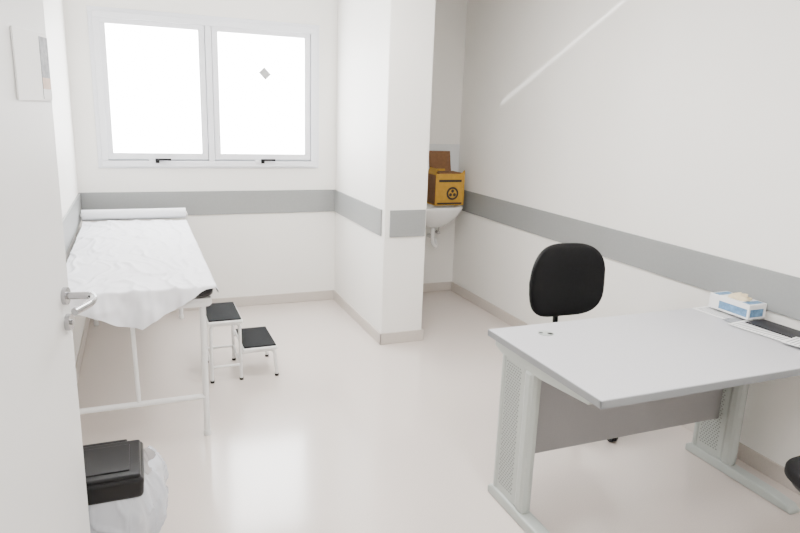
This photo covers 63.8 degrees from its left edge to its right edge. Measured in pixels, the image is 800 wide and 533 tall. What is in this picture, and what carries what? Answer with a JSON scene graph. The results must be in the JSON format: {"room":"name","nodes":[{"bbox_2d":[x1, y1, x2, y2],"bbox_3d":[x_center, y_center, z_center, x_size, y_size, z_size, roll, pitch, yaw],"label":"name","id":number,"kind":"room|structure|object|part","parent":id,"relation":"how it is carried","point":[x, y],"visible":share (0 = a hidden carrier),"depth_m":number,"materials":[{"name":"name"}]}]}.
{"room":"examination room","nodes":[
{"label":"examination room","id":0,"kind":"room"},
{"bbox_2d":[43,0,85,364],"bbox_3d":[-1.213,-0.163,1.682,0.150,2.750,6.705,-3,15,-22],"label":"wall","id":1,"kind":"structure","parent":0,"point":[53,9],"depth_m":4.05,"materials":[{"name":"paint"}]},
{"bbox_2d":[62,193,81,253],"bbox_3d":[-1.660,-0.005,3.043,0.012,0.190,3.995,-3,15,-22],"label":"trim","id":2,"kind":"structure","parent":1,"relation":"attached to","point":[72,219],"depth_m":4.10,"materials":[{"name":"grey laminate"}]},
{"bbox_2d":[75,317,89,382],"bbox_3d":[-1.689,0.818,3.241,0.012,0.085,3.995,-3,15,-22],"label":"baseboard","id":3,"kind":"structure","parent":1,"relation":"attached to","point":[87,321],"depth_m":4.27,"materials":[{"name":"plastic"}]},
{"bbox_2d":[63,0,466,298],"bbox_3d":[-0.952,-1.039,5.380,3.473,2.750,0.150,-3,15,-22],"label":"wall","id":4,"kind":"structure","parent":0,"point":[255,254],"depth_m":5.35,"materials":[{"name":"paint"}]},
{"bbox_2d":[87,6,318,165],"bbox_3d":[-1.462,-1.357,5.016,1.696,1.122,0.098,-3,15,-22],"label":"window","id":5,"kind":"structure","parent":4,"relation":"in","point":[109,15],"depth_m":4.96,"materials":[{"name":"glass"}]},
{"bbox_3d":[-2.204,-1.294,4.729,0.045,1.014,0.090,-3,15,-22],"label":"frame","id":6,"kind":"part","parent":5,"relation":"part of","materials":[{"name":"white metal"}]},
{"bbox_3d":[-2.169,-1.307,4.741,0.046,0.920,0.068,-3,15,-22],"label":"sash","id":7,"kind":"part","parent":5,"relation":"part of","materials":[{"name":"white metal"}]},
{"bbox_3d":[-1.835,-1.796,4.755,0.732,0.046,0.068,-3,15,-22],"label":"sash","id":8,"kind":"part","parent":5,"relation":"part of","materials":[{"name":"white metal"}]},
{"bbox_3d":[-1.846,-1.324,4.856,0.646,0.926,0.006,-3,15,-22],"label":"pane","id":9,"kind":"part","parent":5,"relation":"part of","materials":[{"name":"white glass"}]},
{"bbox_3d":[-1.867,-0.857,4.980,0.732,0.046,0.068,-3,15,-22],"label":"sash bottom","id":10,"kind":"part","parent":5,"relation":"part of","materials":[{"name":"white metal"}]},
{"bbox_3d":[-1.533,-1.346,4.995,0.046,0.920,0.068,-3,15,-22],"label":"sash","id":11,"kind":"part","parent":5,"relation":"part of","materials":[{"name":"white metal"}]},
{"bbox_3d":[-1.437,-1.880,4.874,1.696,0.038,0.012,-3,15,-22],"label":"casing","id":12,"kind":"part","parent":5,"relation":"part of","materials":[{"name":"white metal"}]},
{"bbox_3d":[-1.446,-1.854,4.901,1.640,0.045,0.090,-3,15,-22],"label":"frame","id":13,"kind":"part","parent":5,"relation":"part of","materials":[{"name":"white metal"}]},
{"bbox_3d":[-1.488,-1.338,5.015,0.044,1.014,0.090,-3,15,-22],"label":"mullion","id":14,"kind":"part","parent":5,"relation":"part of","materials":[{"name":"white metal"}]},
{"bbox_3d":[-1.442,-1.351,5.031,0.046,0.920,0.068,-3,15,-22],"label":"sash","id":15,"kind":"part","parent":5,"relation":"part of","materials":[{"name":"white metal"}]},
{"bbox_3d":[-1.090,-1.841,5.053,0.770,0.046,0.068,-3,15,-22],"label":"sash","id":16,"kind":"part","parent":5,"relation":"part of","materials":[{"name":"white metal"}]},
{"bbox_3d":[-1.102,-1.369,5.154,0.684,0.926,0.006,-3,15,-22],"label":"pane","id":17,"kind":"part","parent":5,"relation":"part of","materials":[{"name":"glass"}]},
{"bbox_3d":[-1.123,-0.902,5.278,0.770,0.046,0.068,-3,15,-22],"label":"sash bottom","id":18,"kind":"part","parent":5,"relation":"part of","materials":[{"name":"white metal"}]},
{"bbox_2d":[259,67,270,79],"bbox_3d":[-1.076,-1.536,5.115,0.097,0.097,0.003,-3,15,-22],"label":"sticker","id":19,"kind":"object","parent":5,"relation":"attached to","point":[264,73],"visible":1,"depth_m":5.11,"materials":[{"name":"grey paper"}]},
{"bbox_3d":[-0.771,-1.392,5.300,0.046,0.920,0.068,-3,15,-22],"label":"sash","id":20,"kind":"part","parent":5,"relation":"part of","materials":[{"name":"white metal"}]},
{"bbox_3d":[-0.725,-1.384,5.320,0.045,1.014,0.090,-3,15,-22],"label":"frame","id":21,"kind":"part","parent":5,"relation":"part of","materials":[{"name":"white metal"}]},
{"bbox_3d":[-1.860,-0.809,4.929,0.028,0.030,0.020,-3,15,-22],"label":"latch pivot","id":22,"kind":"object","parent":5,"relation":"attached to","visible":0},
{"bbox_2d":[155,158,170,160],"bbox_3d":[-1.817,-0.821,4.933,0.115,0.016,0.020,-3,15,-22],"label":"lever","id":23,"kind":"object","parent":22,"relation":"attached to","point":[156,159],"visible":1,"depth_m":4.92,"materials":[{"name":"black plastic"}]},
{"bbox_3d":[-1.116,-0.854,5.227,0.028,0.030,0.020,-3,15,-22],"label":"latch pivot","id":24,"kind":"object","parent":5,"relation":"attached to","visible":0},
{"bbox_2d":[261,159,275,160],"bbox_3d":[-1.072,-0.867,5.230,0.115,0.016,0.020,-3,15,-22],"label":"lever","id":25,"kind":"object","parent":24,"relation":"attached to","point":[261,159],"visible":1,"depth_m":5.22,"materials":[{"name":"black plastic"}]},
{"bbox_2d":[80,189,333,214],"bbox_3d":[-1.485,-0.516,5.202,1.971,0.190,0.012,-3,15,-22],"label":"trim","id":26,"kind":"structure","parent":4,"relation":"attached to","point":[254,201],"depth_m":5.21,"materials":[{"name":"grey paint"}]},
{"bbox_2d":[98,165,318,167],"bbox_3d":[-1.475,-0.797,5.134,1.696,0.022,0.012,-3,15,-22],"label":"window sill","id":27,"kind":"structure","parent":4,"relation":"attached to","point":[99,166],"depth_m":5.10,"materials":[{"name":"white metal"}]},
{"bbox_2d":[102,160,315,166],"bbox_3d":[-1.482,-0.825,5.147,1.640,0.045,0.090,-3,15,-22],"label":"frame","id":28,"kind":"object","parent":4,"relation":"attached to","point":[110,163],"visible":0.8,"depth_m":5.09,"materials":[{"name":"white metal"}]},
{"bbox_2d":[172,290,332,311],"bbox_3d":[-1.514,0.308,5.399,1.995,0.085,0.012,-3,15,-22],"label":"baseboard","id":29,"kind":"structure","parent":4,"relation":"attached to","point":[328,294],"depth_m":5.57,"materials":[{"name":"plastic"}]},
{"bbox_2d":[423,281,451,291],"bbox_3d":[0.106,0.209,6.047,0.856,0.085,0.012,-3,15,-22],"label":"baseboard","id":30,"kind":"structure","parent":4,"relation":"attached to","point":[438,286],"depth_m":6.14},
{"bbox_2d":[428,144,459,171],"bbox_3d":[0.140,-0.763,5.816,0.856,0.685,0.008,-3,15,-22],"label":"trim","id":31,"kind":"structure","parent":4,"relation":"attached to","point":[454,149],"depth_m":5.88,"materials":[{"name":"white tile"}]},
{"bbox_2d":[426,203,462,247],"bbox_3d":[0.297,-0.428,5.721,0.490,0.558,0.432,-3,15,-22],"label":"basin","id":32,"kind":"object","parent":4,"relation":"attached to","point":[436,216],"visible":0.64,"depth_m":5.59,"materials":[{"name":"white ceramic"}]},
{"bbox_3d":[0.298,-0.446,5.716,0.490,0.206,0.431,-3,15,-22],"label":"bowl","id":33,"kind":"part","parent":32,"relation":"part of","materials":[{"name":"white ceramic"}]},
{"bbox_2d":[427,151,464,205],"bbox_3d":[0.399,-0.788,5.717,0.284,0.460,0.229,-3,15,-22],"label":"sharps container","id":34,"kind":"object","parent":32,"relation":"on","point":[445,186],"visible":0.96,"depth_m":5.66,"materials":[{"name":"yellow cardboard"}]},
{"bbox_3d":[0.273,-0.686,5.673,0.001,0.255,0.182,-3,15,-22],"label":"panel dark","id":35,"kind":"part","parent":34,"relation":"part of","materials":[{"name":"brown cardboard"}]},
{"bbox_3d":[0.358,-0.941,5.762,0.210,0.185,0.048,-3,15,-22],"label":"open lid","id":36,"kind":"part","parent":34,"relation":"part of","materials":[{"name":"brown cardboard"}]},
{"bbox_2d":[437,187,461,204],"bbox_3d":[0.438,-0.623,5.650,0.240,0.153,0.003,-3,15,-22],"label":"print","id":37,"kind":"object","parent":34,"relation":"attached to","point":[445,195],"depth_m":5.65,"materials":[{"name":"yellow cardboard"}]},
{"bbox_2d":[439,180,461,181],"bbox_3d":[0.442,-0.748,5.620,0.220,0.021,0.002,-3,15,-22],"label":"print","id":38,"kind":"object","parent":34,"relation":"attached to","point":[439,180],"depth_m":5.62,"materials":[{"name":"black"}]},
{"bbox_2d":[335,0,435,332],"bbox_3d":[-0.170,-0.916,4.979,0.322,2.750,1.212,-3,15,-22],"label":"wall pillar","id":39,"kind":"structure","parent":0,"point":[385,48],"depth_m":4.60,"materials":[{"name":"paint"}]},
{"bbox_2d":[333,290,380,343],"bbox_3d":[-0.368,0.390,5.221,0.012,0.085,1.224,-3,15,-22],"label":"baseboard","id":40,"kind":"structure","parent":39,"relation":"attached to","point":[371,330],"depth_m":5.12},
{"bbox_2d":[334,189,381,235],"bbox_3d":[-0.350,-0.440,5.049,0.012,0.190,1.166,-3,15,-22],"label":"trim","id":41,"kind":"structure","parent":39,"relation":"attached to","point":[368,216],"depth_m":4.95,"materials":[{"name":"grey paint"}]},
{"bbox_2d":[380,329,423,344],"bbox_3d":[0.013,0.519,4.738,0.346,0.085,0.012,-3,15,-22],"label":"baseboard","id":42,"kind":"structure","parent":39,"relation":"attached to","point":[412,335],"depth_m":4.73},
{"bbox_2d":[389,210,425,236],"bbox_3d":[0.055,-0.305,4.546,0.270,0.190,0.012,-3,15,-22],"label":"trim","id":43,"kind":"structure","parent":39,"relation":"attached to","point":[403,223],"depth_m":4.54,"materials":[{"name":"grey paint"}]},
{"bbox_2d":[77,290,799,532],"bbox_3d":[-0.367,1.149,2.450,4.806,0.100,6.855,-3,15,-22],"label":"floor","id":44,"kind":"structure","parent":0,"point":[353,433],"depth_m":3.30,"materials":[{"name":"tile"}]},
{"bbox_2d":[83,439,168,532],"bbox_3d":[-1.101,0.889,2.463,0.419,0.349,0.332,-3,15,-22],"label":"waste bin","id":45,"kind":"object","parent":44,"relation":"on","point":[127,490],"visible":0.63,"depth_m":2.36,"materials":[{"name":"grey plastic"}]},
{"bbox_3d":[-1.112,0.727,2.403,0.187,0.005,0.200,-3,15,-22],"label":"lid panel","id":46,"kind":"part","parent":45,"relation":"part of","materials":[{"name":"black plastic"}]},
{"bbox_3d":[-1.113,0.738,2.406,0.263,0.020,0.276,-3,15,-22],"label":"lid","id":47,"kind":"part","parent":45,"relation":"part of","materials":[{"name":"black plastic"}]},
{"bbox_2d":[66,220,212,435],"bbox_3d":[-1.630,0.268,4.018,0.717,0.797,2.100,-3,15,-22],"label":"examination table","id":48,"kind":"object","parent":44,"relation":"on","point":[204,299],"visible":0.23,"depth_m":3.16,"materials":[{"name":"white metal"}]},
{"bbox_2d":[80,208,187,221],"bbox_3d":[-1.967,-0.349,4.783,0.738,0.160,0.080,-3,15,-22],"label":"paper roll","id":49,"kind":"object","parent":48,"relation":"on","point":[152,213],"visible":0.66,"depth_m":4.74,"materials":[{"name":"white paper"}]},
{"bbox_3d":[-1.276,0.437,3.096,0.030,0.492,0.020,-3,15,-22],"label":"post","id":50,"kind":"part","parent":48,"relation":"part of","materials":[{"name":"white metal"}]},
{"bbox_3d":[-1.617,-0.090,3.932,0.717,0.060,2.100,-3,15,-22],"label":"mattress","id":51,"kind":"part","parent":48,"relation":"part of","materials":[{"name":"white fabric"}]},
{"bbox_3d":[-1.619,-0.032,3.946,0.689,0.032,2.052,-3,15,-22],"label":"frame rail","id":52,"kind":"part","parent":48,"relation":"part of","materials":[{"name":"white metal"}]},
{"bbox_2d":[66,220,218,329],"bbox_3d":[-1.569,-0.028,3.855,0.712,0.198,2.004,-3,15,-22],"label":"sheet","id":53,"kind":"object","parent":48,"relation":"on","point":[139,272],"visible":0.98,"depth_m":3.34,"materials":[{"name":"fabric"}]},
{"bbox_3d":[-0.983,0.518,3.238,0.031,0.695,0.031,-3,15,-22],"label":"leg","id":54,"kind":"part","parent":48,"relation":"part of","materials":[{"name":"white metal"}]},
{"bbox_2d":[206,302,278,383],"bbox_3d":[-1.026,0.468,4.119,0.428,0.403,0.380,-3,15,-22],"label":"step stool","id":55,"kind":"object","parent":44,"relation":"on","point":[254,339],"visible":0.92,"depth_m":4.01,"materials":[{"name":"white metal"}]},
{"bbox_3d":[-1.189,0.440,4.234,0.195,0.368,0.020,-3,15,-22],"label":"frame","id":56,"kind":"part","parent":55,"relation":"part of","materials":[{"name":"white metal"}]},
{"bbox_2d":[206,304,242,325],"bbox_3d":[-1.121,0.297,4.037,0.210,0.022,0.380,-3,15,-22],"label":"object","id":57,"kind":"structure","parent":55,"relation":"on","point":[216,314],"depth_m":3.94,"materials":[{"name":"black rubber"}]},
{"bbox_3d":[-1.062,0.518,3.928,0.195,0.368,0.020,-3,15,-22],"label":"frame","id":58,"kind":"part","parent":55,"relation":"part of","materials":[{"name":"white metal"}]},
{"bbox_2d":[234,329,277,351],"bbox_3d":[-0.935,0.470,4.158,0.215,0.022,0.380,-3,15,-22],"label":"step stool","id":59,"kind":"object","parent":55,"relation":"on","point":[253,340],"depth_m":4.07,"materials":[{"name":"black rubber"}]},
{"bbox_3d":[-0.877,0.600,4.026,0.230,0.177,0.020,-3,15,-22],"label":"frame","id":60,"kind":"part","parent":55,"relation":"part of","materials":[{"name":"white metal"}]},
{"bbox_2d":[529,243,617,441],"bbox_3d":[1.021,0.390,3.532,0.539,0.964,0.612,-3,14,-20],"label":"office chair","id":61,"kind":"object","parent":44,"relation":"on","point":[566,278],"visible":0.38,"depth_m":3.66,"materials":[{"name":"black fabric"}]},
{"bbox_3d":[0.942,0.076,3.684,0.496,0.430,0.103,-3,14,-20],"label":"backrest","id":62,"kind":"part","parent":61,"relation":"part of","materials":[{"name":"black fabric"}]},
{"bbox_2d":[488,307,799,532],"bbox_3d":[1.140,0.681,2.810,1.352,0.746,0.760,-3,15,-22],"label":"office desk","id":63,"kind":"object","parent":44,"relation":"on","point":[564,384],"visible":1,"depth_m":2.72,"materials":[{"name":"grey laminate"}]},
{"bbox_3d":[0.553,0.409,2.498,0.043,0.045,0.649,-3,15,-22],"label":"arm","id":64,"kind":"part","parent":63,"relation":"part of","materials":[{"name":"grey paint"}]},
{"bbox_3d":[1.041,0.547,2.889,1.130,0.462,0.018,-3,15,-22],"label":"modesty panel","id":65,"kind":"part","parent":63,"relation":"part of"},
{"bbox_2d":[692,306,799,346],"bbox_3d":[1.676,0.283,2.930,0.240,0.014,0.750,-3,15,-22],"label":"paper stack","id":66,"kind":"object","parent":63,"relation":"on","point":[763,327],"visible":0.91,"depth_m":2.95,"materials":[{"name":"white paper"}]},
{"bbox_2d":[699,307,734,318],"bbox_3d":[1.608,0.237,3.136,0.155,0.001,0.270,-3,15,-22],"label":"print","id":67,"kind":"object","parent":66,"relation":"on","point":[708,308],"depth_m":3.16},
{"bbox_2d":[709,291,766,319],"bbox_3d":[1.651,0.174,3.143,0.116,0.102,0.231,-3,15,-22],"label":"glove box","id":68,"kind":"object","parent":66,"relation":"on","point":[738,304],"visible":1,"depth_m":3.09,"materials":[{"name":"white cardboard"}]},
{"bbox_2d":[733,321,789,339],"bbox_3d":[1.664,0.290,2.909,0.169,0.001,0.257,-3,15,-22],"label":"print","id":69,"kind":"object","parent":66,"relation":"on","point":[746,321],"depth_m":2.91},
{"bbox_2d":[784,456,799,491],"bbox_3d":[1.585,0.745,2.092,0.553,0.985,0.577,-1,14,-14],"label":"office chair","id":70,"kind":"object","parent":44,"relation":"on","point":[792,466],"visible":1,"depth_m":2.21,"materials":[{"name":"black plastic"}]},
{"bbox_2d":[452,0,799,466],"bbox_3d":[1.867,-0.350,2.914,0.150,2.750,6.705,-3,15,-22],"label":"wall","id":71,"kind":"structure","parent":0,"point":[675,122],"depth_m":3.77,"materials":[{"name":"paint"}]},
{"bbox_2d":[451,282,799,494],"bbox_3d":[1.719,0.933,3.261,0.012,0.085,6.555,-3,15,-22],"label":"baseboard","id":72,"kind":"structure","parent":71,"relation":"attached to","point":[758,461],"depth_m":3.23,"materials":[{"name":"plastic"}]},
{"bbox_2d":[461,190,799,320],"bbox_3d":[1.754,0.113,3.051,0.012,0.190,6.525,-3,15,-22],"label":"trim","id":73,"kind":"structure","parent":71,"relation":"attached to","point":[780,291],"depth_m":3.69,"materials":[{"name":"grey paint"}]},
{"bbox_3d":[-0.951,0.307,1.112,0.160,2.120,0.030,-3,15,-22],"label":"door frame","id":74,"kind":"structure","parent":0,"visible":0},
{"bbox_2d":[0,0,89,532],"bbox_3d":[-0.976,0.197,1.591,0.038,2.090,0.830,0,14,-9],"label":"leaf","id":75,"kind":"object","parent":74,"relation":"attached to","point":[43,489],"visible":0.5,"depth_m":1.71,"materials":[{"name":"white laminate"}]},
{"bbox_2d":[10,25,51,100],"bbox_3d":[-0.975,-0.532,1.707,0.007,0.177,0.232,0,14,-9],"label":"door sign","id":76,"kind":"object","parent":75,"relation":"attached to","point":[29,48],"visible":1,"depth_m":1.69,"materials":[{"name":"white paper"}]},
{"bbox_2d":[38,36,51,98],"bbox_3d":[-0.985,-0.550,1.786,0.015,0.165,0.059,-3,15,-22],"label":"photo","id":77,"kind":"object","parent":76,"relation":"attached to","point":[43,59],"depth_m":1.78,"materials":[{"name":"white paper"}]},
{"bbox_2d":[60,287,70,304],"bbox_3d":[-1.009,0.089,1.939,0.012,0.054,0.054,0,14,-9],"label":"rose","id":78,"kind":"object","parent":75,"relation":"attached to","point":[64,290],"visible":0.93,"depth_m":1.92,"materials":[{"name":"grey metal"}]},
{"bbox_2d":[64,314,73,330],"bbox_3d":[-1.011,0.170,1.964,0.014,0.052,0.052,0,14,-9],"label":"plate","id":79,"kind":"object","parent":75,"relation":"attached to","point":[67,319],"visible":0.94,"depth_m":1.95,"materials":[{"name":"grey metal"}]},
{"bbox_2d":[67,292,97,315],"bbox_3d":[-0.945,0.107,1.898,0.091,0.035,0.153,-3,15,-22],"label":"lever","id":80,"kind":"object","parent":75,"relation":"attached to","point":[92,298],"visible":0.97,"depth_m":1.91,"materials":[{"name":"grey metal"}]}
]}

